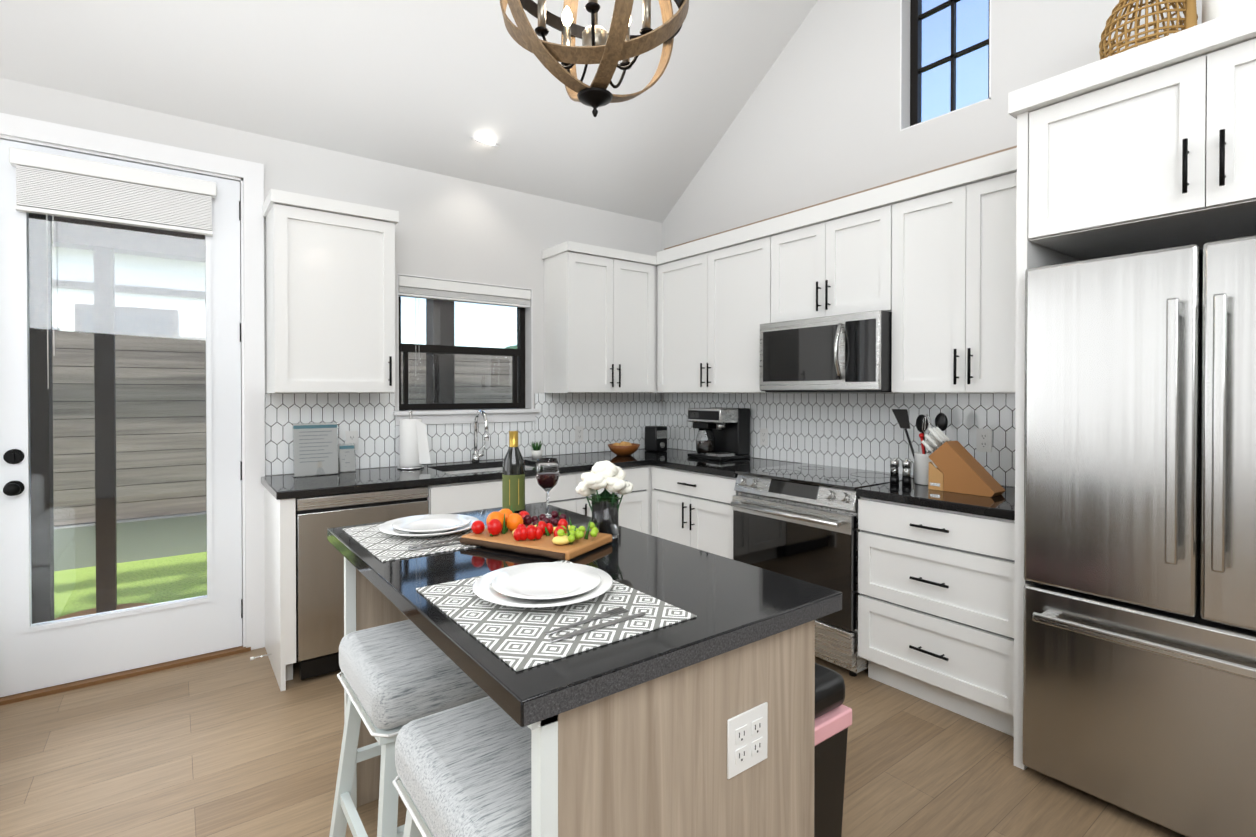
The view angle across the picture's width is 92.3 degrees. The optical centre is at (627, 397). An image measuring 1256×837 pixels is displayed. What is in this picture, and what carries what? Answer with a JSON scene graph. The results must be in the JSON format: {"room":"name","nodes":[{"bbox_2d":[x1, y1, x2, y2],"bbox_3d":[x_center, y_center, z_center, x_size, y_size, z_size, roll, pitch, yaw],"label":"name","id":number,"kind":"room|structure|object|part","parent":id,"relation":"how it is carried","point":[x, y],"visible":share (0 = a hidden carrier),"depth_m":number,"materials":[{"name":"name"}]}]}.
{"room":"kitchen","nodes":[
{"label":"kitchen","id":0,"kind":"room"},
{"bbox_2d":[0,77,661,475],"bbox_3d":[-2.100,-0.158,3.228,6.150,2.990,0.160,0,1,-37],"label":"wall","id":1,"kind":"structure","parent":0,"point":[456,229],"depth_m":3.73,"materials":[{"name":"white paint"}]},
{"bbox_2d":[0,139,242,696],"bbox_3d":[-2.396,0.092,2.901,0.932,2.452,0.123,0,1,-37],"label":"door","id":2,"kind":"structure","parent":1,"relation":"in","point":[45,654],"depth_m":2.90,"materials":[{"name":"white paint"}]},
{"bbox_3d":[-2.699,0.332,2.647,0.066,0.206,0.078,0,1,-37],"label":"door hardware","id":3,"kind":"part","parent":2,"relation":"part of","materials":[{"name":"black metal"}]},
{"bbox_2d":[9,147,216,388],"bbox_3d":[-2.402,-0.565,2.865,0.745,1.050,0.059,0,1,-37],"label":"door blind","id":4,"kind":"object","parent":2,"relation":"attached to","point":[52,185],"visible":1,"depth_m":2.82,"materials":[{"name":"white fabric"}]},
{"bbox_2d":[0,113,264,705],"bbox_3d":[-2.443,0.050,2.953,1.130,2.580,0.190,0,1,-37],"label":"door frame","id":5,"kind":"structure","parent":1,"relation":"attached to","point":[248,176],"depth_m":3.18,"materials":[{"name":"white paint"}]},
{"bbox_2d":[263,189,397,392],"bbox_3d":[-1.612,-0.524,3.283,0.580,1.000,0.326,0,1,-37],"label":"upper cabinet","id":6,"kind":"object","parent":1,"relation":"attached to","point":[330,263],"depth_m":3.14,"materials":[{"name":"white paint"}]},
{"bbox_2d":[265,393,660,475],"bbox_3d":[-0.838,0.193,4.059,2.760,0.443,0.033,0,1,-37],"label":"backsplash","id":7,"kind":"structure","parent":1,"relation":"attached to","point":[605,419],"depth_m":3.89,"materials":[{"name":"white tile"}]},
{"bbox_2d":[345,430,357,449],"bbox_3d":[-1.599,0.250,3.497,0.070,0.115,0.008,0,1,-37],"label":"electrical outlet","id":8,"kind":"object","parent":7,"relation":"attached to","point":[351,437],"visible":0.73,"depth_m":3.50,"materials":[{"name":"white plastic"}]},
{"bbox_2d":[575,426,582,441],"bbox_3d":[-0.357,0.268,4.432,0.070,0.115,0.008,0,1,-37],"label":"electrical outlet","id":9,"kind":"object","parent":7,"relation":"attached to","point":[578,433],"visible":1,"depth_m":4.43,"materials":[{"name":"white plastic"}]},
{"bbox_2d":[393,273,538,424],"bbox_3d":[-1.060,-0.294,3.968,0.975,0.920,0.186,0,1,-37],"label":"kitchen window","id":10,"kind":"structure","parent":1,"relation":"in","point":[518,376],"depth_m":4.02,"materials":[{"name":"glass"}]},
{"bbox_2d":[399,275,530,326],"bbox_3d":[-1.053,-0.439,3.958,0.895,0.610,0.068,0,1,-37],"label":"window blind","id":11,"kind":"object","parent":10,"relation":"attached to","point":[423,288],"visible":0.85,"depth_m":3.90,"materials":[{"name":"white fabric"}]},
{"bbox_2d":[542,241,645,392],"bbox_3d":[-0.198,-0.532,4.347,0.739,1.000,0.326,0,1,-37],"label":"upper cabinet","id":12,"kind":"object","parent":1,"relation":"attached to","point":[595,296],"depth_m":4.17,"materials":[{"name":"white paint"}]},
{"bbox_2d":[0,0,817,222],"bbox_3d":[-0.114,-2.592,0.566,6.150,2.647,6.770,0,1,-37],"label":"ceiling","id":13,"kind":"structure","parent":0,"point":[433,86],"depth_m":3.30,"materials":[{"name":"white paint"}]},
{"bbox_2d":[471,137,498,146],"bbox_3d":[-0.883,-1.580,3.719,0.176,0.103,0.145,0,1,-37],"label":"recessed light","id":14,"kind":"object","parent":13,"relation":"in","point":[487,143],"visible":0.54,"depth_m":3.69,"materials":[{"name":"white plastic"}]},
{"bbox_2d":[500,0,688,116],"bbox_3d":[-0.092,-1.908,1.683,0.550,2.246,0.531,0,1,-37],"label":"chandelier","id":15,"kind":"object","parent":13,"relation":"hanging from","point":[610,50],"visible":1,"depth_m":1.63,"materials":[{"name":"brown wood"}]},
{"bbox_2d":[0,647,1185,836],"bbox_3d":[-0.114,1.419,0.599,6.150,0.120,6.770,0,1,-37],"label":"floor","id":16,"kind":"structure","parent":0,"point":[239,745],"depth_m":2.19,"materials":[{"name":"brown wood"}]},
{"bbox_2d":[329,619,487,836],"bbox_3d":[-0.596,1.020,1.703,0.362,0.660,0.526,0,1,-37],"label":"stool","id":17,"kind":"object","parent":16,"relation":"on","point":[395,678],"visible":0.56,"depth_m":1.56,"materials":[{"name":"fabric"}]},
{"bbox_2d":[392,696,530,836],"bbox_3d":[-0.247,1.024,1.222,0.362,0.660,0.526,0,1,-37],"label":"stool","id":18,"kind":"object","parent":16,"relation":"on","point":[463,770],"visible":0.54,"depth_m":1.15,"materials":[{"name":"fabric"}]},
{"bbox_2d":[394,472,585,514],"bbox_3d":[-0.837,0.895,3.697,0.958,0.876,0.616,0,1,-37],"label":"base cabinet","id":19,"kind":"object","parent":16,"relation":"on","point":[487,494],"depth_m":3.37,"materials":[{"name":"white paint"}]},
{"bbox_2d":[295,486,428,679],"bbox_3d":[-1.461,0.892,3.210,0.612,0.852,0.590,0,1,-37],"label":"dishwasher","id":20,"kind":"object","parent":19,"relation":"in","point":[319,596],"visible":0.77,"depth_m":2.87,"materials":[{"name":"silver metal"}]},
{"bbox_2d":[344,562,814,836],"bbox_3d":[-0.265,0.911,1.652,0.700,0.878,1.330,0,1,-37],"label":"kitchen island","id":21,"kind":"object","parent":16,"relation":"on","point":[629,737],"depth_m":1.12,"materials":[{"name":"wood"}]},
{"bbox_2d":[327,502,841,728],"bbox_3d":[-0.253,0.450,1.657,0.790,0.040,1.380,0,1,-37],"label":"island countertop","id":22,"kind":"structure","parent":21,"relation":"on","point":[737,605],"depth_m":1.26,"materials":[{"name":"black stone"}]},
{"bbox_2d":[342,524,486,561],"bbox_3d":[-0.628,0.426,1.881,0.390,0.002,0.470,0,1,-37],"label":"placemat","id":23,"kind":"object","parent":22,"relation":"on","point":[374,540],"visible":0.57,"depth_m":1.77,"materials":[{"name":"grey fabric"}]},
{"bbox_2d":[378,514,478,536],"bbox_3d":[-0.627,0.409,1.913,0.305,0.030,0.305,0,1,-37],"label":"plates","id":24,"kind":"object","parent":23,"relation":"on","point":[431,525],"visible":1,"depth_m":1.92,"materials":[{"name":"white ceramic"}]},
{"bbox_2d":[408,538,460,550],"bbox_3d":[-0.531,0.423,1.757,0.225,0.004,0.063,0,1,-37],"label":"cutlery","id":25,"kind":"object","parent":23,"relation":"on","point":[432,546],"visible":0.81,"depth_m":1.73,"materials":[{"name":"grey metal"}]},
{"bbox_2d":[502,431,524,512],"bbox_3d":[-0.391,0.271,2.064,0.076,0.311,0.077,0,1,-37],"label":"wine bottle","id":26,"kind":"object","parent":22,"relation":"on","point":[513,484],"visible":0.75,"depth_m":2.04,"materials":[{"name":"green glass"}]},
{"bbox_2d":[460,505,611,559],"bbox_3d":[-0.263,0.382,1.764,0.382,0.083,0.259,0,1,29],"label":"board","id":27,"kind":"object","parent":22,"relation":"on","point":[508,529],"visible":1,"depth_m":1.71,"materials":[{"name":"brown wood"}]},
{"bbox_2d":[535,458,559,517],"bbox_3d":[-0.288,0.323,2.161,0.086,0.205,0.086,0,1,-37],"label":"wine glass","id":28,"kind":"object","parent":22,"relation":"on","point":[547,475],"visible":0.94,"depth_m":2.13,"materials":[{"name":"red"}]},
{"bbox_2d":[416,560,696,671],"bbox_3d":[-0.171,0.431,1.274,0.390,0.002,0.500,0,1,-37],"label":"placemat","id":29,"kind":"object","parent":22,"relation":"on","point":[516,639],"visible":0.79,"depth_m":1.17,"materials":[{"name":"grey fabric"}]},
{"bbox_2d":[472,562,612,607],"bbox_3d":[-0.185,0.414,1.326,0.305,0.030,0.305,0,1,-37],"label":"plates","id":30,"kind":"object","parent":29,"relation":"on","point":[541,584],"visible":1,"depth_m":1.32,"materials":[{"name":"white ceramic"}]},
{"bbox_2d":[545,607,645,642],"bbox_3d":[-0.064,0.428,1.152,0.225,0.004,0.068,0,1,-37],"label":"cutlery","id":31,"kind":"object","parent":29,"relation":"on","point":[613,612],"visible":1,"depth_m":1.14,"materials":[{"name":"grey metal"}]},
{"bbox_2d":[575,460,633,538],"bbox_3d":[-0.070,0.311,1.855,0.168,0.233,0.174,0,1,-37],"label":"flower vase","id":32,"kind":"object","parent":22,"relation":"on","point":[608,476],"visible":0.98,"depth_m":1.82,"materials":[{"name":"clear glass"}]},
{"bbox_2d":[727,702,767,778],"bbox_3d":[0.239,0.679,1.197,0.115,0.115,0.008,0,1,-37],"label":"outlet","id":33,"kind":"object","parent":21,"relation":"attached to","point":[747,736],"visible":1,"depth_m":1.19,"materials":[{"name":"white plastic"}]},
{"bbox_2d":[586,468,641,531],"bbox_3d":[-0.298,0.892,4.102,0.628,0.876,0.616,0,1,-37],"label":"base cabinet","id":34,"kind":"object","parent":16,"relation":"on","point":[630,508],"depth_m":3.97,"materials":[{"name":"white paint"}]},
{"bbox_2d":[658,468,737,558],"bbox_3d":[0.627,0.893,3.942,0.616,0.876,0.784,0,1,-37],"label":"base cabinet","id":35,"kind":"object","parent":16,"relation":"on","point":[695,510],"depth_m":3.70,"materials":[{"name":"white paint"}]},
{"bbox_2d":[261,448,696,499],"bbox_3d":[-0.655,0.436,3.820,2.807,0.037,0.632,0,1,-37],"label":"countertop","id":36,"kind":"structure","parent":35,"relation":"on","point":[284,487],"depth_m":3.26,"materials":[{"name":"black stone"}]},
{"bbox_2d":[292,422,338,476],"bbox_3d":[-1.690,0.280,3.269,0.220,0.284,0.053,0,1,-37],"label":"sign holder","id":37,"kind":"object","parent":36,"relation":"on","point":[315,451],"visible":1,"depth_m":3.26,"materials":[{"name":"paper"}]},
{"bbox_2d":[338,443,355,472],"bbox_3d":[-1.593,0.341,3.418,0.085,0.160,0.053,0,1,-37],"label":"sign holder","id":38,"kind":"object","parent":36,"relation":"on","point":[347,458],"visible":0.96,"depth_m":3.40,"materials":[{"name":"paper"}]},
{"bbox_2d":[397,410,430,469],"bbox_3d":[-1.273,0.245,3.562,0.161,0.347,0.175,0,1,-37],"label":"paper towel","id":39,"kind":"object","parent":36,"relation":"on","point":[414,452],"visible":1,"depth_m":3.52,"materials":[{"name":"white paper"}]},
{"bbox_2d":[472,410,488,462],"bbox_3d":[-0.915,0.248,3.828,0.090,0.338,0.210,0,1,-37],"label":"faucet","id":40,"kind":"object","parent":36,"relation":"on","point":[476,454],"visible":1,"depth_m":3.86,"materials":[{"name":"silver metal"}]},
{"bbox_2d":[442,464,535,471],"bbox_3d":[-0.827,0.554,3.678,0.680,0.222,0.441,0,1,-37],"label":"sink","id":41,"kind":"object","parent":36,"relation":"in","point":[481,467],"depth_m":3.82,"materials":[{"name":"silver metal"}]},
{"bbox_2d":[531,441,542,458],"bbox_3d":[-0.622,0.355,4.118,0.083,0.117,0.080,0,1,-37],"label":"succulent pot","id":42,"kind":"object","parent":36,"relation":"on","point":[536,451],"visible":1,"depth_m":4.09,"materials":[{"name":"white ceramic"}]},
{"bbox_2d":[608,441,639,455],"bbox_3d":[-0.030,0.363,4.314,0.236,0.099,0.236,0,1,-37],"label":"wooden bowl","id":43,"kind":"object","parent":36,"relation":"on","point":[623,448],"visible":1,"depth_m":4.25,"materials":[{"name":"brown wood"}]},
{"bbox_2d":[645,426,666,451],"bbox_3d":[0.217,0.315,4.618,0.120,0.190,0.150,0,1,-37],"label":"coffee grinder","id":44,"kind":"object","parent":36,"relation":"on","point":[655,438],"visible":1,"depth_m":4.57,"materials":[{"name":"black plastic"}]},
{"bbox_2d":[650,456,793,479],"bbox_3d":[0.631,0.435,3.921,0.632,0.037,0.752,0,1,-37],"label":"countertop","id":45,"kind":"structure","parent":35,"relation":"on","point":[683,463],"depth_m":3.81,"materials":[{"name":"black stone"}]},
{"bbox_2d":[687,407,749,460],"bbox_3d":[0.622,0.244,4.152,0.292,0.340,0.320,0,1,-37],"label":"coffee maker","id":46,"kind":"object","parent":45,"relation":"on","point":[723,434],"visible":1,"depth_m":4.08,"materials":[{"name":"black plastic"}]},
{"bbox_2d":[730,463,913,676],"bbox_3d":[1.050,0.877,3.290,0.706,0.919,0.754,0,1,-37],"label":"range","id":47,"kind":"object","parent":16,"relation":"on","point":[798,521],"visible":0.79,"depth_m":3.03,"materials":[{"name":"silver metal"}]},
{"bbox_2d":[814,663,851,836],"bbox_3d":[0.392,1.035,1.671,0.216,0.629,0.376,0,1,-37],"label":"trash can","id":48,"kind":"object","parent":16,"relation":"on","point":[833,718],"visible":0.29,"depth_m":1.54,"materials":[{"name":"black plastic"}]},
{"bbox_2d":[857,496,1029,759],"bbox_3d":[1.534,0.903,2.737,0.616,0.876,0.702,0,1,-37],"label":"base cabinet","id":49,"kind":"object","parent":16,"relation":"on","point":[940,599],"depth_m":2.52,"materials":[{"name":"white paint"}]},
{"bbox_2d":[856,480,1023,523],"bbox_3d":[1.527,0.444,2.728,0.632,0.037,0.702,0,1,-37],"label":"countertop","id":50,"kind":"structure","parent":49,"relation":"on","point":[1009,505],"depth_m":2.55,"materials":[{"name":"black stone"}]},
{"bbox_2d":[890,458,910,484],"bbox_3d":[1.335,0.360,2.956,0.096,0.128,0.041,0,0,20],"label":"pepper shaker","id":51,"kind":"object","parent":50,"relation":"on","point":[906,471],"visible":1,"depth_m":2.95,"materials":[{"name":"black plastic"}]},
{"bbox_2d":[892,409,947,484],"bbox_3d":[1.444,0.241,2.996,0.133,0.364,0.232,0,1,-37],"label":"utensil crock","id":52,"kind":"object","parent":50,"relation":"on","point":[922,460],"visible":0.73,"depth_m":2.95,"materials":[{"name":"white ceramic"}]},
{"bbox_2d":[921,427,1005,496],"bbox_3d":[1.507,0.282,2.734,0.111,0.287,0.329,0,1,-37],"label":"knife block","id":53,"kind":"object","parent":50,"relation":"on","point":[956,466],"visible":1,"depth_m":2.71,"materials":[{"name":"brown wood"}]},
{"bbox_2d":[1023,235,1255,836],"bbox_3d":[1.946,0.448,1.974,0.815,1.800,0.911,0,1,-37],"label":"refrigerator","id":54,"kind":"object","parent":16,"relation":"on","point":[1139,647],"visible":1,"depth_m":1.86,"materials":[{"name":"grey metal"}]},
{"bbox_2d":[662,0,1201,486],"bbox_3d":[2.328,-1.355,2.312,0.160,5.400,6.610,0,1,-37],"label":"wall","id":55,"kind":"structure","parent":0,"point":[816,120],"depth_m":3.53,"materials":[{"name":"white paint"}]},
{"bbox_2d":[659,220,803,392],"bbox_3d":[0.681,-0.545,4.100,0.326,1.030,1.118,0,1,-37],"label":"upper cabinet","id":56,"kind":"object","parent":55,"relation":"attached to","point":[714,287],"depth_m":3.98,"materials":[{"name":"white paint"}]},
{"bbox_2d":[766,188,873,322],"bbox_3d":[1.209,-0.745,3.396,0.326,0.620,0.758,0,1,-37],"label":"upper cabinet","id":57,"kind":"object","parent":55,"relation":"attached to","point":[820,257],"depth_m":3.31,"materials":[{"name":"white paint"}]},
{"bbox_2d":[760,310,891,391],"bbox_3d":[1.141,-0.229,3.350,0.484,0.402,0.754,0,1,-37],"label":"over-the-range microwave","id":58,"kind":"object","parent":57,"relation":"attached to","point":[850,352],"visible":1,"depth_m":3.17,"materials":[{"name":"silver metal"}]},
{"bbox_2d":[661,393,1014,486],"bbox_3d":[1.124,0.196,3.770,0.028,0.443,2.853,0,1,-37],"label":"backsplash","id":59,"kind":"structure","parent":55,"relation":"attached to","point":[862,431],"depth_m":3.53,"materials":[{"name":"white tile"}]},
{"bbox_2d":[760,428,767,445],"bbox_3d":[0.914,0.266,4.059,0.008,0.115,0.070,0,1,-37],"label":"electrical outlet","id":60,"kind":"object","parent":59,"relation":"attached to","point":[763,436],"visible":1,"depth_m":4.05,"materials":[{"name":"white plastic"}]},
{"bbox_2d":[976,428,991,451],"bbox_3d":[1.743,0.210,2.955,0.008,0.115,0.070,0,1,-37],"label":"electrical outlet","id":61,"kind":"object","parent":59,"relation":"attached to","point":[983,439],"visible":1,"depth_m":2.95,"materials":[{"name":"white plastic"}]},
{"bbox_2d":[900,0,990,130],"bbox_3d":[1.678,-2.082,3.150,0.136,1.260,0.460,0,1,-37],"label":"window","id":62,"kind":"structure","parent":55,"relation":"in","point":[917,18],"depth_m":3.29,"materials":[{"name":"black metal"}]},
{"bbox_2d":[874,144,1069,395],"bbox_3d":[1.630,-0.535,2.838,0.326,1.030,0.766,0,1,-37],"label":"upper cabinet","id":63,"kind":"object","parent":55,"relation":"attached to","point":[951,260],"depth_m":2.74,"materials":[{"name":"white paint"}]},
{"bbox_2d":[1022,4,1255,261],"bbox_3d":[2.003,-0.830,2.006,0.726,0.534,0.935,0,1,-37],"label":"upper cabinet","id":64,"kind":"object","parent":55,"relation":"attached to","point":[1144,148],"depth_m":1.92,"materials":[{"name":"white paint"}]},
{"bbox_2d":[1099,0,1197,59],"bbox_3d":[1.899,-1.322,2.201,0.276,0.446,0.289,0,1,-37],"label":"rattan basket","id":65,"kind":"object","parent":64,"relation":"on","point":[1188,8],"visible":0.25,"depth_m":2.15,"materials":[{"name":"brown wicker"}]},
{"bbox_2d":[1202,0,1255,22],"bbox_3d":[2.057,-1.299,2.041,0.170,0.400,0.170,0,1,-37],"label":"vase","id":66,"kind":"object","parent":64,"relation":"on","point":[1213,9],"visible":0.08,"depth_m":2.01,"materials":[{"name":"white"}]},
{"label":"outside","id":67,"kind":"structure","parent":0,"visible":0},
{"bbox_2d":[54,552,206,618],"bbox_3d":[-5.998,1.384,12.227,23.000,0.080,17.090,0,1,-37],"label":"lawn","id":68,"kind":"structure","parent":67,"point":[77,597],"depth_m":4.56,"materials":[{"name":"green plant"}]},
{"bbox_2d":[52,246,205,336],"bbox_3d":[-10.741,-0.407,8.703,11.800,3.600,5.600,0,1,-37],"label":"sky","id":69,"kind":"structure","parent":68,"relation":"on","point":[196,285],"depth_m":8.45,"materials":[{"name":"white"}]},
{"bbox_2d":[54,511,206,619],"bbox_3d":[-1.638,1.268,5.595,20.000,0.420,3.030,0,1,-37],"label":"patio","id":70,"kind":"structure","parent":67,"point":[75,546],"depth_m":5.18,"materials":[{"name":"grey concrete"}]},
{"bbox_2d":[28,213,454,623],"bbox_3d":[-2.497,-0.064,4.563,4.600,2.940,1.910,0,1,-37],"label":"pergola","id":71,"kind":"object","parent":70,"relation":"on","point":[89,237],"depth_m":3.64,"materials":[{"name":"black"}]},
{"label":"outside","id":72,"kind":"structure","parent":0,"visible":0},
{"bbox_2d":[52,327,511,525],"bbox_3d":[-3.213,0.301,7.681,20.000,1.800,2.590,0,1,-37],"label":"fence","id":73,"kind":"object","parent":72,"point":[147,417],"depth_m":5.31,"materials":[{"name":"grey wood"}]}
]}

